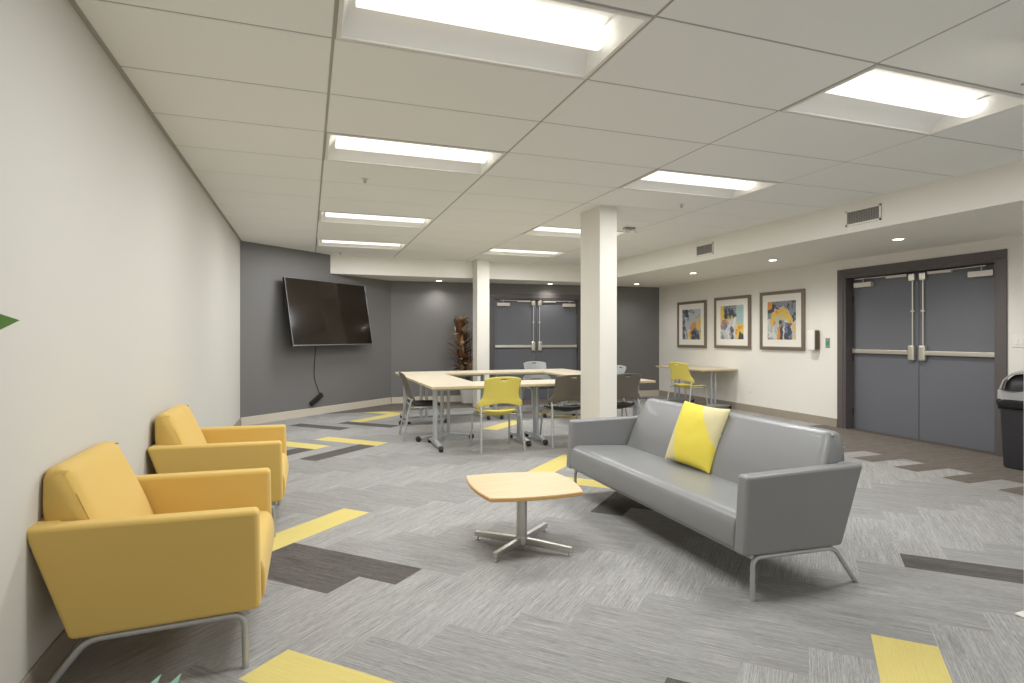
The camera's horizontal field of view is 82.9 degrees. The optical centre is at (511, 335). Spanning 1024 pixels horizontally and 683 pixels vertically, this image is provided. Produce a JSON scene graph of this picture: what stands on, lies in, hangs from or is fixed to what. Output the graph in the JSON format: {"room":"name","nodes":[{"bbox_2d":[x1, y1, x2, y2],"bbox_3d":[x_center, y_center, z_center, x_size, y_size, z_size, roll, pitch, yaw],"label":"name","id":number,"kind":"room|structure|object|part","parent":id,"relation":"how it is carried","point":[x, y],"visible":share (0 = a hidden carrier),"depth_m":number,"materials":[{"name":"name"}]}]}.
{"room":"student lounge","nodes":[
{"label":"student lounge","id":0,"kind":"room"},
{"bbox_2d":[0,0,239,682],"bbox_3d":[-2.365,-0.090,3.620,0.120,2.900,10.800,0,0,-19],"label":"wall","id":1,"kind":"structure","parent":0,"point":[120,273],"depth_m":2.62,"materials":[{"name":"paint"}]},
{"bbox_2d":[20,418,240,682],"bbox_3d":[-2.299,1.296,3.638,0.016,0.128,10.790,0,0,-19],"label":"baseboard","id":2,"kind":"structure","parent":1,"relation":"attached to","point":[63,646],"depth_m":2.31,"materials":[{"name":"beige plastic"}]},
{"bbox_2d":[68,0,241,240],"bbox_3d":[-2.297,-1.440,3.644,0.025,0.008,10.800,0,0,-19],"label":"trim","id":3,"kind":"structure","parent":1,"relation":"attached to","point":[73,3],"depth_m":3.38,"materials":[{"name":"grey"}]},
{"bbox_2d":[240,241,390,417],"bbox_3d":[-3.319,-0.090,10.223,0.120,2.900,3.360,0,0,30],"label":"wall","id":4,"kind":"structure","parent":0,"point":[276,376],"depth_m":9.55,"materials":[{"name":"paint"}]},
{"bbox_2d":[241,397,390,425],"bbox_3d":[-3.260,1.296,10.189,0.018,0.128,3.340,0,0,30],"label":"baseboard","id":5,"kind":"structure","parent":4,"relation":"attached to","point":[250,420],"depth_m":9.88,"materials":[{"name":"beige"}]},
{"bbox_2d":[309,348,323,405],"bbox_3d":[-3.363,0.643,9.972,0.047,1.108,0.283,0,0,30],"label":"power adapter","id":6,"kind":"object","parent":4,"relation":"attached to","point":[319,396],"visible":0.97,"depth_m":9.95,"materials":[{"name":"black plastic"}]},
{"bbox_3d":[-3.362,0.553,10.002,0.014,0.928,0.136,0,0,35],"label":"cord","id":7,"kind":"part","parent":6,"relation":"part of","materials":[{"name":"black plastic"}]},
{"bbox_2d":[282,277,372,345],"bbox_3d":[-3.154,-0.391,10.064,0.275,1.111,1.890,0,0,27],"label":"television","id":8,"kind":"object","parent":4,"relation":"attached to","point":[319,313],"visible":1,"depth_m":9.91,"materials":[{"name":"black plastic"}]},
{"bbox_2d":[330,255,580,284],"bbox_3d":[-0.969,-1.335,11.617,5.141,0.450,1.040,0,0,-19],"label":"soffit","id":9,"kind":"structure","parent":0,"point":[382,268],"depth_m":11.02,"materials":[{"name":"white paint"}]},
{"bbox_2d":[473,259,488,408],"bbox_3d":[-0.590,-0.045,11.034,0.240,2.810,0.310,0,0,-19],"label":"column","id":10,"kind":"structure","parent":0,"point":[480,266],"depth_m":10.90,"materials":[{"name":"white paint"}]},
{"bbox_2d":[391,281,658,402],"bbox_3d":[0.440,-0.090,12.509,5.997,2.900,0.160,0,0,-15],"label":"wall","id":11,"kind":"structure","parent":0,"point":[422,313],"depth_m":11.97,"materials":[{"name":"paint"}]},
{"bbox_2d":[391,395,461,403],"bbox_3d":[-1.473,1.296,11.903,1.966,0.128,0.016,0,0,-15],"label":"baseboard","id":12,"kind":"structure","parent":11,"relation":"attached to","point":[457,398],"depth_m":11.85,"materials":[{"name":"beige"}]},
{"bbox_2d":[489,293,580,399],"bbox_3d":[0.524,0.240,12.507,2.140,2.280,0.178,0,0,-15],"label":"door","id":13,"kind":"structure","parent":11,"relation":"in","point":[523,328],"depth_m":12.49,"materials":[{"name":"grey paint"},{"name":"satin steel"}]},
{"bbox_3d":[0.062,-0.737,12.355,0.694,0.054,0.066,0,0,-20],"label":"closer arm","id":14,"kind":"part","parent":13,"relation":"part of","materials":[{"name":"beige"}]},
{"bbox_3d":[0.457,-0.265,12.488,0.048,0.810,0.031,0,0,-15],"label":"vertical rod","id":15,"kind":"part","parent":13,"relation":"part of","materials":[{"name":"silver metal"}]},
{"bbox_3d":[0.592,-0.265,12.524,0.048,0.810,0.031,0,0,-15],"label":"vertical rod","id":16,"kind":"part","parent":13,"relation":"part of","materials":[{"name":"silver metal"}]},
{"bbox_3d":[1.000,-0.737,12.607,0.694,0.054,0.066,0,0,-10],"label":"closer arm","id":17,"kind":"part","parent":13,"relation":"part of","materials":[{"name":"beige"}]},
{"bbox_2d":[639,390,658,395],"bbox_3d":[2.477,1.296,12.967,1.805,0.128,0.016,0,0,-15],"label":"baseboard","id":18,"kind":"structure","parent":11,"relation":"attached to","point":[643,392],"depth_m":13.14,"materials":[{"name":"beige"}]},
{"bbox_2d":[57,396,1023,682],"bbox_3d":[1.345,1.359,6.091,8.520,0.002,13.000,0,0,-19],"label":"floor","id":19,"kind":"structure","parent":0,"point":[379,572],"depth_m":3.16,"materials":[{"name":"grey carpet"}]},
{"bbox_2d":[0,314,180,682],"bbox_3d":[-0.733,0.550,0.504,0.587,1.620,0.759,0,0,-10],"label":"potted plant","id":20,"kind":"object","parent":19,"relation":"on","point":[5,321],"visible":1,"depth_m":0.87,"materials":[{"name":"green plant"}]},
{"bbox_2d":[27,441,273,682],"bbox_3d":[-1.541,0.937,2.643,0.812,0.861,0.850,0,0,-19],"label":"armchair","id":21,"kind":"object","parent":19,"relation":"on","point":[118,552],"visible":1,"depth_m":2.28,"materials":[{"name":"yellow fabric"}]},
{"bbox_3d":[-1.813,0.918,2.548,0.217,0.424,0.700,0,0,-19],"label":"panel","id":22,"kind":"part","parent":21,"relation":"part of","materials":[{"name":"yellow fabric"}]},
{"bbox_2d":[43,441,153,521],"bbox_3d":[-1.782,0.733,2.559,0.278,0.453,0.672,0,0,-19],"label":"cushion","id":23,"kind":"object","parent":21,"relation":"on","point":[97,482],"depth_m":2.41,"materials":[{"name":"yellow fabric"}]},
{"bbox_3d":[-1.421,0.921,2.280,0.797,0.432,0.085,0,0,-19],"label":"arm","id":24,"kind":"part","parent":21,"relation":"part of","materials":[{"name":"yellow fabric"}]},
{"bbox_3d":[-1.428,1.247,2.262,0.733,0.242,0.026,0,0,-19],"label":"frame","id":25,"kind":"part","parent":21,"relation":"part of","materials":[{"name":"silver metal"}]},
{"bbox_3d":[-1.675,0.921,3.002,0.797,0.432,0.085,0,0,-19],"label":"arm","id":26,"kind":"part","parent":21,"relation":"part of","materials":[{"name":"yellow fabric"}]},
{"bbox_3d":[-1.471,1.020,2.668,0.662,0.195,0.688,0,0,-19],"label":"seat","id":27,"kind":"part","parent":21,"relation":"part of","materials":[{"name":"yellow fabric"}]},
{"bbox_2d":[148,404,288,536],"bbox_3d":[-2.059,0.937,4.184,0.812,0.861,0.850,0,0,-19],"label":"armchair","id":28,"kind":"object","parent":19,"relation":"on","point":[180,445],"visible":0.65,"depth_m":3.86,"materials":[{"name":"yellow fabric"}]},
{"bbox_2d":[155,404,206,444],"bbox_3d":[-2.299,0.733,4.099,0.278,0.453,0.672,0,0,-19],"label":"cushion","id":29,"kind":"object","parent":28,"relation":"on","point":[177,425],"depth_m":3.87,"materials":[{"name":"yellow fabric"}]},
{"bbox_3d":[-1.939,0.921,3.821,0.797,0.432,0.085,0,0,-19],"label":"arm","id":30,"kind":"part","parent":28,"relation":"part of","materials":[{"name":"yellow fabric"}]},
{"bbox_3d":[-2.192,0.921,4.542,0.797,0.432,0.085,0,0,-19],"label":"arm","id":31,"kind":"part","parent":28,"relation":"part of","materials":[{"name":"yellow fabric"}]},
{"bbox_3d":[-1.946,1.247,3.803,0.733,0.242,0.026,0,0,-19],"label":"frame","id":32,"kind":"part","parent":28,"relation":"part of","materials":[{"name":"silver metal"}]},
{"bbox_3d":[-1.988,1.020,4.209,0.662,0.195,0.688,0,0,-19],"label":"seat","id":33,"kind":"part","parent":28,"relation":"part of","materials":[{"name":"yellow fabric"}]},
{"bbox_2d":[398,371,444,440],"bbox_3d":[-1.236,0.917,7.812,0.588,0.891,0.564,0,0,-17],"label":"chair","id":34,"kind":"object","parent":19,"relation":"on","point":[417,403],"visible":0.9,"depth_m":7.62,"materials":[{"name":"brown plastic"}]},
{"bbox_3d":[-1.485,1.084,8.000,0.163,0.557,0.031,0,0,-4],"label":"leg","id":35,"kind":"part","parent":34,"relation":"part of","materials":[{"name":"silver metal"}]},
{"bbox_3d":[-1.424,0.667,7.757,0.196,0.391,0.564,0,0,-17],"label":"backrest","id":36,"kind":"part","parent":34,"relation":"part of","materials":[{"name":"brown plastic"}]},
{"bbox_3d":[-1.343,1.084,7.519,0.163,0.557,0.031,0,0,-29],"label":"leg","id":37,"kind":"part","parent":34,"relation":"part of","materials":[{"name":"silver metal"}]},
{"bbox_3d":[-1.182,0.908,7.828,0.441,0.090,0.462,0,0,-17],"label":"seat","id":38,"kind":"part","parent":34,"relation":"part of","materials":[{"name":"grey plastic"}]},
{"bbox_3d":[-1.104,1.142,7.608,0.454,0.439,0.039,0,0,-13],"label":"leg","id":39,"kind":"part","parent":34,"relation":"part of","materials":[{"name":"silver metal"}]},
{"bbox_2d":[399,374,473,441],"bbox_3d":[-1.117,0.978,8.256,0.772,0.765,1.682,0,0,-19],"label":"table","id":40,"kind":"object","parent":19,"relation":"on","point":[417,378],"visible":0.75,"depth_m":7.75,"materials":[{"name":"laminate"}]},
{"bbox_2d":[395,370,494,423],"bbox_3d":[-1.107,0.978,9.511,1.515,0.765,0.772,0,0,-19],"label":"table","id":41,"kind":"object","parent":19,"relation":"on","point":[481,373],"visible":0.55,"depth_m":9.44,"materials":[{"name":"laminate"}]},
{"bbox_2d":[448,316,472,403],"bbox_3d":[-0.996,0.475,11.606,0.697,1.769,0.546,0,0,-19],"label":"potted plant","id":42,"kind":"object","parent":19,"relation":"on","point":[465,363],"visible":0.8,"depth_m":11.61,"materials":[{"name":"brown plant"}]},
{"bbox_3d":[-0.882,1.155,11.732,0.380,0.410,0.380,0,0,-19],"label":"planter","id":43,"kind":"part","parent":42,"relation":"part of","materials":[{"name":"white"}]},
{"bbox_3d":[-0.880,0.445,11.729,0.145,1.071,0.125,0,0,-19],"label":"stem","id":44,"kind":"part","parent":42,"relation":"part of","materials":[{"name":"brown"}]},
{"bbox_2d":[421,381,536,451],"bbox_3d":[-0.422,0.978,7.269,1.319,0.765,0.732,0,0,-19],"label":"table","id":45,"kind":"object","parent":19,"relation":"on","point":[475,385],"visible":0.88,"depth_m":7.11,"materials":[{"name":"laminate"}]},
{"bbox_2d":[469,377,525,453],"bbox_3d":[-0.182,0.917,6.986,0.564,0.891,0.588,0,0,-19],"label":"chair","id":46,"kind":"object","parent":19,"relation":"on","point":[497,390],"visible":1,"depth_m":6.79,"materials":[{"name":"yellow plastic"}]},
{"bbox_3d":[-0.425,1.142,6.973,0.039,0.439,0.454,0,0,-23],"label":"leg","id":47,"kind":"part","parent":46,"relation":"part of","materials":[{"name":"silver metal"}]},
{"bbox_3d":[-0.357,1.084,6.727,0.031,0.557,0.163,0,0,-7],"label":"leg","id":48,"kind":"part","parent":46,"relation":"part of","materials":[{"name":"silver metal"}]},
{"bbox_3d":[-0.201,0.908,7.039,0.462,0.090,0.441,0,0,-19],"label":"seat","id":49,"kind":"part","parent":46,"relation":"part of","materials":[{"name":"yellow plastic"}]},
{"bbox_3d":[-0.117,0.667,6.801,0.564,0.391,0.196,0,0,-19],"label":"backrest","id":50,"kind":"part","parent":46,"relation":"part of","materials":[{"name":"yellow plastic"}]},
{"bbox_3d":[0.015,1.142,7.127,0.039,0.439,0.454,0,0,-15],"label":"leg","id":51,"kind":"part","parent":46,"relation":"part of","materials":[{"name":"silver metal"}]},
{"bbox_3d":[0.116,1.084,6.893,0.031,0.557,0.163,0,0,-32],"label":"leg","id":52,"kind":"part","parent":46,"relation":"part of","materials":[{"name":"silver metal"}]},
{"bbox_2d":[466,472,582,561],"bbox_3d":[0.073,1.157,3.755,0.671,0.406,0.657,0,0,-19],"label":"coffee table","id":53,"kind":"object","parent":19,"relation":"on","point":[520,488],"visible":1,"depth_m":3.68,"materials":[{"name":"brown wood"}]},
{"bbox_2d":[484,369,577,418],"bbox_3d":[0.327,0.978,10.015,1.515,0.765,0.772,0,0,-19],"label":"table","id":54,"kind":"object","parent":19,"relation":"on","point":[518,371],"visible":0.38,"depth_m":9.88,"materials":[{"name":"laminate"}]},
{"bbox_2d":[522,361,558,412],"bbox_3d":[0.504,0.917,10.584,0.564,0.891,0.588,0,0,-19],"label":"chair","id":55,"kind":"object","parent":19,"relation":"on","point":[527,365],"visible":0.57,"depth_m":10.77,"materials":[{"name":"grey plastic"}]},
{"bbox_3d":[0.306,1.142,10.443,0.039,0.439,0.454,0,0,-15],"label":"leg","id":56,"kind":"part","parent":55,"relation":"part of","materials":[{"name":"silver metal"}]},
{"bbox_3d":[0.439,0.667,10.769,0.564,0.391,0.196,0,0,-19],"label":"backrest","id":57,"kind":"part","parent":55,"relation":"part of","materials":[{"name":"grey plastic"}]},
{"bbox_2d":[539,375,580,447],"bbox_3d":[0.683,0.917,7.342,0.564,0.891,0.588,0,0,-16],"label":"chair","id":58,"kind":"object","parent":19,"relation":"on","point":[567,388],"visible":0.79,"depth_m":7.13,"materials":[{"name":"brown plastic"}]},
{"bbox_3d":[0.440,1.142,7.344,0.039,0.439,0.454,0,0,-20],"label":"leg","id":59,"kind":"part","parent":58,"relation":"part of","materials":[{"name":"silver metal"}]},
{"bbox_3d":[0.494,1.084,7.095,0.031,0.557,0.163,0,0,-4],"label":"leg","id":60,"kind":"part","parent":58,"relation":"part of","materials":[{"name":"silver metal"}]},
{"bbox_3d":[0.668,0.908,7.396,0.462,0.090,0.441,0,0,-16],"label":"seat","id":61,"kind":"part","parent":58,"relation":"part of","materials":[{"name":"grey plastic"}]},
{"bbox_3d":[0.737,0.667,7.154,0.564,0.391,0.196,0,0,-16],"label":"backrest","id":62,"kind":"part","parent":58,"relation":"part of","materials":[{"name":"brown plastic"}]},
{"bbox_2d":[543,371,580,417],"bbox_3d":[1.121,0.978,9.043,0.772,0.765,1.682,0,0,-19],"label":"table","id":63,"kind":"object","parent":19,"relation":"on","point":[558,373],"visible":0.3,"depth_m":9.64,"materials":[{"name":"laminate"}]},
{"bbox_2d":[521,379,655,444],"bbox_3d":[1.011,0.978,7.773,1.711,0.765,0.732,0,0,-19],"label":"table","id":64,"kind":"object","parent":19,"relation":"on","point":[550,382],"visible":0.48,"depth_m":7.54,"materials":[{"name":"laminate"}]},
{"bbox_2d":[617,365,627,415],"bbox_3d":[1.492,0.917,9.217,0.588,0.891,0.564,0,0,-19],"label":"chair","id":65,"kind":"object","parent":19,"relation":"on","point":[623,369],"visible":0.15,"depth_m":9.23,"materials":[{"name":"grey plastic"}]},
{"bbox_3d":[1.677,0.667,9.282,0.196,0.391,0.564,0,0,-19],"label":"backrest","id":66,"kind":"part","parent":65,"relation":"part of","materials":[{"name":"grey plastic"}]},
{"bbox_2d":[617,373,641,415],"bbox_3d":[1.373,0.917,7.616,0.564,0.891,0.588,0,0,-22],"label":"chair","id":67,"kind":"object","parent":19,"relation":"on","point":[627,387],"visible":0.61,"depth_m":7.44,"materials":[{"name":"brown plastic"}]},
{"bbox_3d":[1.352,0.908,7.668,0.462,0.090,0.441,0,0,-22],"label":"seat","id":68,"kind":"part","parent":67,"relation":"part of","materials":[{"name":"grey plastic"}]},
{"bbox_3d":[1.447,0.667,7.435,0.564,0.391,0.196,0,0,-22],"label":"backrest","id":69,"kind":"part","parent":67,"relation":"part of","materials":[{"name":"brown plastic"}]},
{"bbox_2d":[667,362,707,406],"bbox_3d":[3.207,0.917,10.636,0.588,0.891,0.564,0,0,-32],"label":"chair","id":70,"kind":"object","parent":19,"relation":"on","point":[680,371],"visible":1,"depth_m":10.50,"materials":[{"name":"yellow plastic"}]},
{"bbox_3d":[3.041,0.667,10.533,0.196,0.391,0.564,0,0,-32],"label":"backrest","id":71,"kind":"part","parent":70,"relation":"part of","materials":[{"name":"yellow plastic"}]},
{"bbox_3d":[3.255,0.908,10.666,0.441,0.090,0.462,0,0,-32],"label":"seat","id":72,"kind":"part","parent":70,"relation":"part of","materials":[{"name":"yellow plastic"}]},
{"bbox_3d":[3.182,1.084,10.325,0.163,0.557,0.031,0,0,-44],"label":"leg","id":73,"kind":"part","parent":70,"relation":"part of","materials":[{"name":"silver metal"}]},
{"bbox_3d":[3.388,1.142,10.475,0.454,0.439,0.039,0,0,-28],"label":"leg","id":74,"kind":"part","parent":70,"relation":"part of","materials":[{"name":"silver metal"}]},
{"bbox_2d":[656,365,736,407],"bbox_3d":[3.556,0.985,11.300,0.852,0.750,1.550,0,0,-18],"label":"table","id":75,"kind":"object","parent":19,"relation":"on","point":[710,370],"visible":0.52,"depth_m":10.79,"materials":[{"name":"laminate"}]},
{"bbox_2d":[566,398,861,601],"bbox_3d":[1.199,0.955,4.072,0.814,0.827,2.150,0,0,-19],"label":"sofa","id":76,"kind":"object","parent":19,"relation":"on","point":[773,488],"visible":0.9,"depth_m":3.44,"materials":[{"name":"grey leather"}]},
{"bbox_3d":[0.872,1.247,5.066,0.733,0.242,0.026,0,0,-19],"label":"frame","id":77,"kind":"part","parent":76,"relation":"part of","materials":[{"name":"silver metal"}]},
{"bbox_3d":[0.857,0.921,5.046,0.814,0.432,0.085,0,0,-19],"label":"arm","id":78,"kind":"part","parent":76,"relation":"part of","materials":[{"name":"grey leather"}]},
{"bbox_3d":[1.130,1.020,4.047,0.662,0.195,1.988,0,0,-19],"label":"seat","id":79,"kind":"part","parent":76,"relation":"part of","materials":[{"name":"grey leather"}]},
{"bbox_3d":[0.886,1.136,3.961,0.023,0.022,2.090,0,0,-19],"label":"cross rail","id":80,"kind":"part","parent":76,"relation":"part of","materials":[{"name":"grey leather"}]},
{"bbox_2d":[665,401,730,473],"bbox_3d":[1.342,0.723,4.214,0.236,0.448,0.480,0,0,-23],"label":"throw pillow","id":81,"kind":"object","parent":76,"relation":"on","point":[696,435],"visible":0.97,"depth_m":4.12,"materials":[{"name":"fabric"}]},
{"bbox_2d":[628,398,843,482],"bbox_3d":[1.442,0.750,4.157,0.278,0.419,1.972,0,0,-19],"label":"cushion","id":82,"kind":"object","parent":76,"relation":"on","point":[747,443],"depth_m":3.77,"materials":[{"name":"grey leather"}]},
{"bbox_3d":[1.542,0.921,3.098,0.814,0.432,0.085,0,0,-19],"label":"arm","id":83,"kind":"part","parent":76,"relation":"part of","materials":[{"name":"grey leather"}]},
{"bbox_3d":[1.567,1.247,3.091,0.733,0.242,0.026,0,0,-19],"label":"frame","id":84,"kind":"part","parent":76,"relation":"part of","materials":[{"name":"silver metal"}]},
{"bbox_2d":[996,370,1023,470],"bbox_3d":[5.261,0.857,5.914,0.527,1.006,0.557,0,0,-18],"label":"trash bin","id":85,"kind":"object","parent":19,"relation":"on","point":[1010,400],"visible":1,"depth_m":5.89,"materials":[{"name":"grey plastic"}]},
{"bbox_2d":[1005,374,1023,391],"bbox_3d":[5.295,0.475,5.891,0.420,0.170,0.380,0,0,43],"label":"hood","id":86,"kind":"object","parent":85,"relation":"attached to","point":[1015,383],"depth_m":5.86,"materials":[{"name":"grey plastic"}]},
{"bbox_2d":[1014,611,1023,617],"bbox_3d":[2.638,1.354,2.748,0.309,0.012,0.273,0,0,-19],"label":"trim","id":87,"kind":"structure","parent":19,"relation":"on","point":[1021,613],"depth_m":2.81,"materials":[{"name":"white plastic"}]},
{"bbox_2d":[75,0,1023,265],"bbox_3d":[0.556,-1.444,5.263,6.493,0.007,11.972,0,0,-19],"label":"ceiling","id":88,"kind":"structure","parent":0,"point":[250,93],"depth_m":3.80,"materials":[{"name":"tile"}]},
{"bbox_2d":[317,239,406,249],"bbox_3d":[-2.371,-1.494,9.143,1.340,0.116,0.658,0,0,-19],"label":"ceiling light","id":89,"kind":"object","parent":88,"relation":"attached to","point":[320,242],"visible":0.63,"depth_m":9.27,"materials":[{"name":"white plastic"}]},
{"bbox_2d":[319,211,433,228],"bbox_3d":[-1.693,-1.494,7.213,1.340,0.116,0.658,0,0,-19],"label":"ceiling light","id":90,"kind":"object","parent":88,"relation":"attached to","point":[325,216],"visible":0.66,"depth_m":7.32,"materials":[{"name":"white plastic"}]},
{"bbox_2d":[325,132,505,174],"bbox_3d":[-0.788,-1.494,4.640,1.340,0.116,0.658,0,0,-19],"label":"ceiling light","id":91,"kind":"object","parent":88,"relation":"attached to","point":[339,147],"visible":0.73,"depth_m":4.72,"materials":[{"name":"white plastic"}]},
{"bbox_2d":[336,0,651,78],"bbox_3d":[-0.109,-1.494,2.711,1.340,0.116,0.658,0,0,-19],"label":"ceiling light","id":92,"kind":"object","parent":88,"relation":"attached to","point":[570,38],"visible":0.93,"depth_m":2.80,"materials":[{"name":"white plastic"}]},
{"bbox_2d":[481,248,566,256],"bbox_3d":[0.201,-1.494,10.047,1.340,0.116,0.658,0,0,-19],"label":"ceiling light","id":93,"kind":"object","parent":88,"relation":"attached to","point":[495,251],"visible":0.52,"depth_m":10.17,"materials":[{"name":"white plastic"}]},
{"bbox_2d":[522,226,628,237],"bbox_3d":[0.880,-1.494,8.118,1.340,0.116,0.658,0,0,-19],"label":"ceiling light","id":94,"kind":"object","parent":88,"relation":"attached to","point":[540,230],"visible":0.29,"depth_m":8.21,"materials":[{"name":"white plastic"}]},
{"bbox_2d":[623,227,636,233],"bbox_3d":[1.557,-1.398,7.688,0.200,0.092,0.108,0,0,-19],"label":"lamp","id":95,"kind":"object","parent":88,"relation":"attached to","point":[625,229],"visible":1,"depth_m":7.66,"materials":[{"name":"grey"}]},
{"bbox_2d":[619,169,779,198],"bbox_3d":[1.785,-1.494,5.545,1.340,0.116,0.658,0,0,-19],"label":"ceiling light","id":96,"kind":"object","parent":88,"relation":"attached to","point":[665,181],"visible":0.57,"depth_m":5.64,"materials":[{"name":"white plastic"}]},
{"bbox_2d":[781,65,1023,134],"bbox_3d":[2.463,-1.494,3.616,1.340,0.116,0.658,0,0,-19],"label":"ceiling light","id":97,"kind":"object","parent":88,"relation":"attached to","point":[880,96],"visible":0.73,"depth_m":3.69,"materials":[{"name":"white plastic"}]},
{"bbox_2d":[581,205,616,418],"bbox_3d":[0.989,-0.045,6.644,0.215,2.810,0.480,0,0,-19],"label":"column","id":98,"kind":"structure","parent":0,"point":[599,223],"depth_m":6.44,"materials":[{"name":"white paint"}]},
{"bbox_2d":[579,160,1023,286],"bbox_3d":[4.452,-1.335,7.025,2.039,0.450,12.700,0,0,-19],"label":"soffit","id":99,"kind":"structure","parent":0,"point":[985,204],"depth_m":6.60,"materials":[{"name":"white paint"}]},
{"bbox_2d":[696,242,712,256],"bbox_3d":[2.834,-1.272,8.534,0.012,0.165,0.390,0,0,-19],"label":"air vent","id":100,"kind":"object","parent":99,"relation":"attached to","point":[704,249],"visible":1,"depth_m":8.53,"materials":[{"name":"grey metal"}]},
{"bbox_2d":[697,244,711,254],"bbox_3d":[2.833,-1.272,8.533,0.006,0.129,0.354,0,0,-19],"label":"grille","id":101,"kind":"object","parent":100,"relation":"attached to","point":[704,249],"depth_m":8.53,"materials":[{"name":"grey metal"}]},
{"bbox_2d":[845,203,881,226],"bbox_3d":[3.692,-1.268,6.095,0.012,0.165,0.410,0,0,-19],"label":"air vent","id":102,"kind":"object","parent":99,"relation":"attached to","point":[867,214],"visible":1,"depth_m":6.08,"materials":[{"name":"grey metal"}]},
{"bbox_2d":[847,206,878,223],"bbox_3d":[3.691,-1.268,6.095,0.006,0.129,0.374,0,0,-19],"label":"grille","id":103,"kind":"object","parent":102,"relation":"attached to","point":[867,214],"depth_m":6.08,"materials":[{"name":"grey metal"}]},
{"bbox_2d":[891,238,905,240],"bbox_3d":[4.420,-1.105,6.632,0.150,0.008,0.150,0,0,-19],"label":"recessed light","id":104,"kind":"object","parent":99,"relation":"attached to","point":[896,239],"visible":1,"depth_m":6.63,"materials":[{"name":"white plastic"}]},
{"bbox_2d":[659,234,1023,427],"bbox_3d":[5.368,-0.090,7.266,0.162,2.900,12.554,0,0,-18],"label":"wall","id":105,"kind":"structure","parent":0,"point":[805,381],"depth_m":9.53,"materials":[{"name":"paint"}]},
{"bbox_2d":[677,300,706,347],"bbox_3d":[3.722,-0.240,12.016,0.038,0.960,0.980,0,0,-18],"label":"framed painting","id":106,"kind":"object","parent":105,"relation":"attached to","point":[691,315],"visible":1,"depth_m":11.98,"materials":[{"name":"paper"}]},
{"bbox_2d":[682,309,700,339],"bbox_3d":[3.720,-0.240,12.015,0.001,0.624,0.627,0,0,-18],"label":"artwork","id":107,"kind":"object","parent":106,"relation":"attached to","point":[691,319],"depth_m":12.01},
{"bbox_2d":[714,295,750,348],"bbox_3d":[4.108,-0.255,10.827,0.038,0.970,1.000,0,0,-18],"label":"framed painting","id":108,"kind":"object","parent":105,"relation":"attached to","point":[732,314],"visible":1,"depth_m":10.78,"materials":[{"name":"paper"}]},
{"bbox_2d":[721,305,742,338],"bbox_3d":[4.105,-0.255,10.826,0.001,0.630,0.640,0,0,-18],"label":"artwork","id":109,"kind":"object","parent":108,"relation":"attached to","point":[731,316],"depth_m":10.80},
{"bbox_2d":[659,390,836,426],"bbox_3d":[4.094,1.296,10.912,0.017,0.128,4.812,0,0,-18],"label":"baseboard","id":110,"kind":"structure","parent":105,"relation":"attached to","point":[821,420],"depth_m":9.97,"materials":[{"name":"beige plastic"}]},
{"bbox_2d":[760,289,804,350],"bbox_3d":[4.489,-0.260,9.652,0.038,0.985,0.980,0,0,-18],"label":"framed painting","id":111,"kind":"object","parent":105,"relation":"attached to","point":[782,313],"visible":1,"depth_m":9.61,"materials":[{"name":"paper"}]},
{"bbox_2d":[768,300,795,339],"bbox_3d":[4.486,-0.260,9.651,0.001,0.640,0.627,0,0,-18],"label":"artwork","id":112,"kind":"object","parent":111,"relation":"attached to","point":[781,314],"depth_m":9.62},
{"bbox_2d":[807,330,819,349],"bbox_3d":[4.668,0.065,8.971,0.116,0.310,0.145,0,0,-18],"label":"soap dispenser","id":113,"kind":"object","parent":105,"relation":"attached to","point":[813,336],"visible":1,"depth_m":8.92,"materials":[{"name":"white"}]},
{"bbox_2d":[825,338,829,347],"bbox_3d":[4.782,0.105,8.784,0.017,0.150,0.080,0,0,-18],"label":"button","id":114,"kind":"object","parent":105,"relation":"attached to","point":[827,340],"visible":1,"depth_m":8.78,"materials":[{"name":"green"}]},
{"bbox_2d":[837,249,1006,456],"bbox_3d":[5.290,0.203,7.577,0.238,2.355,2.250,0,0,-18],"label":"door","id":115,"kind":"structure","parent":105,"relation":"in","point":[925,345],"depth_m":7.47,"materials":[{"name":"paint"},{"name":"metal"},{"name":"black plastic"}]},
{"bbox_3d":[5.135,-0.802,8.060,0.064,0.054,0.739,0,0,-23],"label":"closer arm","id":116,"kind":"part","parent":115,"relation":"part of","materials":[{"name":"beige"}]},
{"bbox_3d":[5.295,-0.297,7.652,0.031,0.875,0.048,0,0,-18],"label":"vertical rod","id":117,"kind":"part","parent":115,"relation":"part of","materials":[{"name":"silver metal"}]},
{"bbox_3d":[5.338,-0.297,7.519,0.031,0.875,0.048,0,0,-18],"label":"vertical rod","id":118,"kind":"part","parent":115,"relation":"part of","materials":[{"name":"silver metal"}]},
{"bbox_3d":[5.448,-0.802,7.094,0.064,0.054,0.739,0,0,-13],"label":"closer arm","id":119,"kind":"part","parent":115,"relation":"part of","materials":[{"name":"beige"}]},
{"bbox_2d":[1012,336,1023,346],"bbox_3d":[5.571,0.060,6.359,0.011,0.130,0.140,0,0,-18],"label":"light switch","id":120,"kind":"object","parent":105,"relation":"attached to","point":[1017,341],"visible":1,"depth_m":6.37,"materials":[{"name":"white plastic"}]}
]}

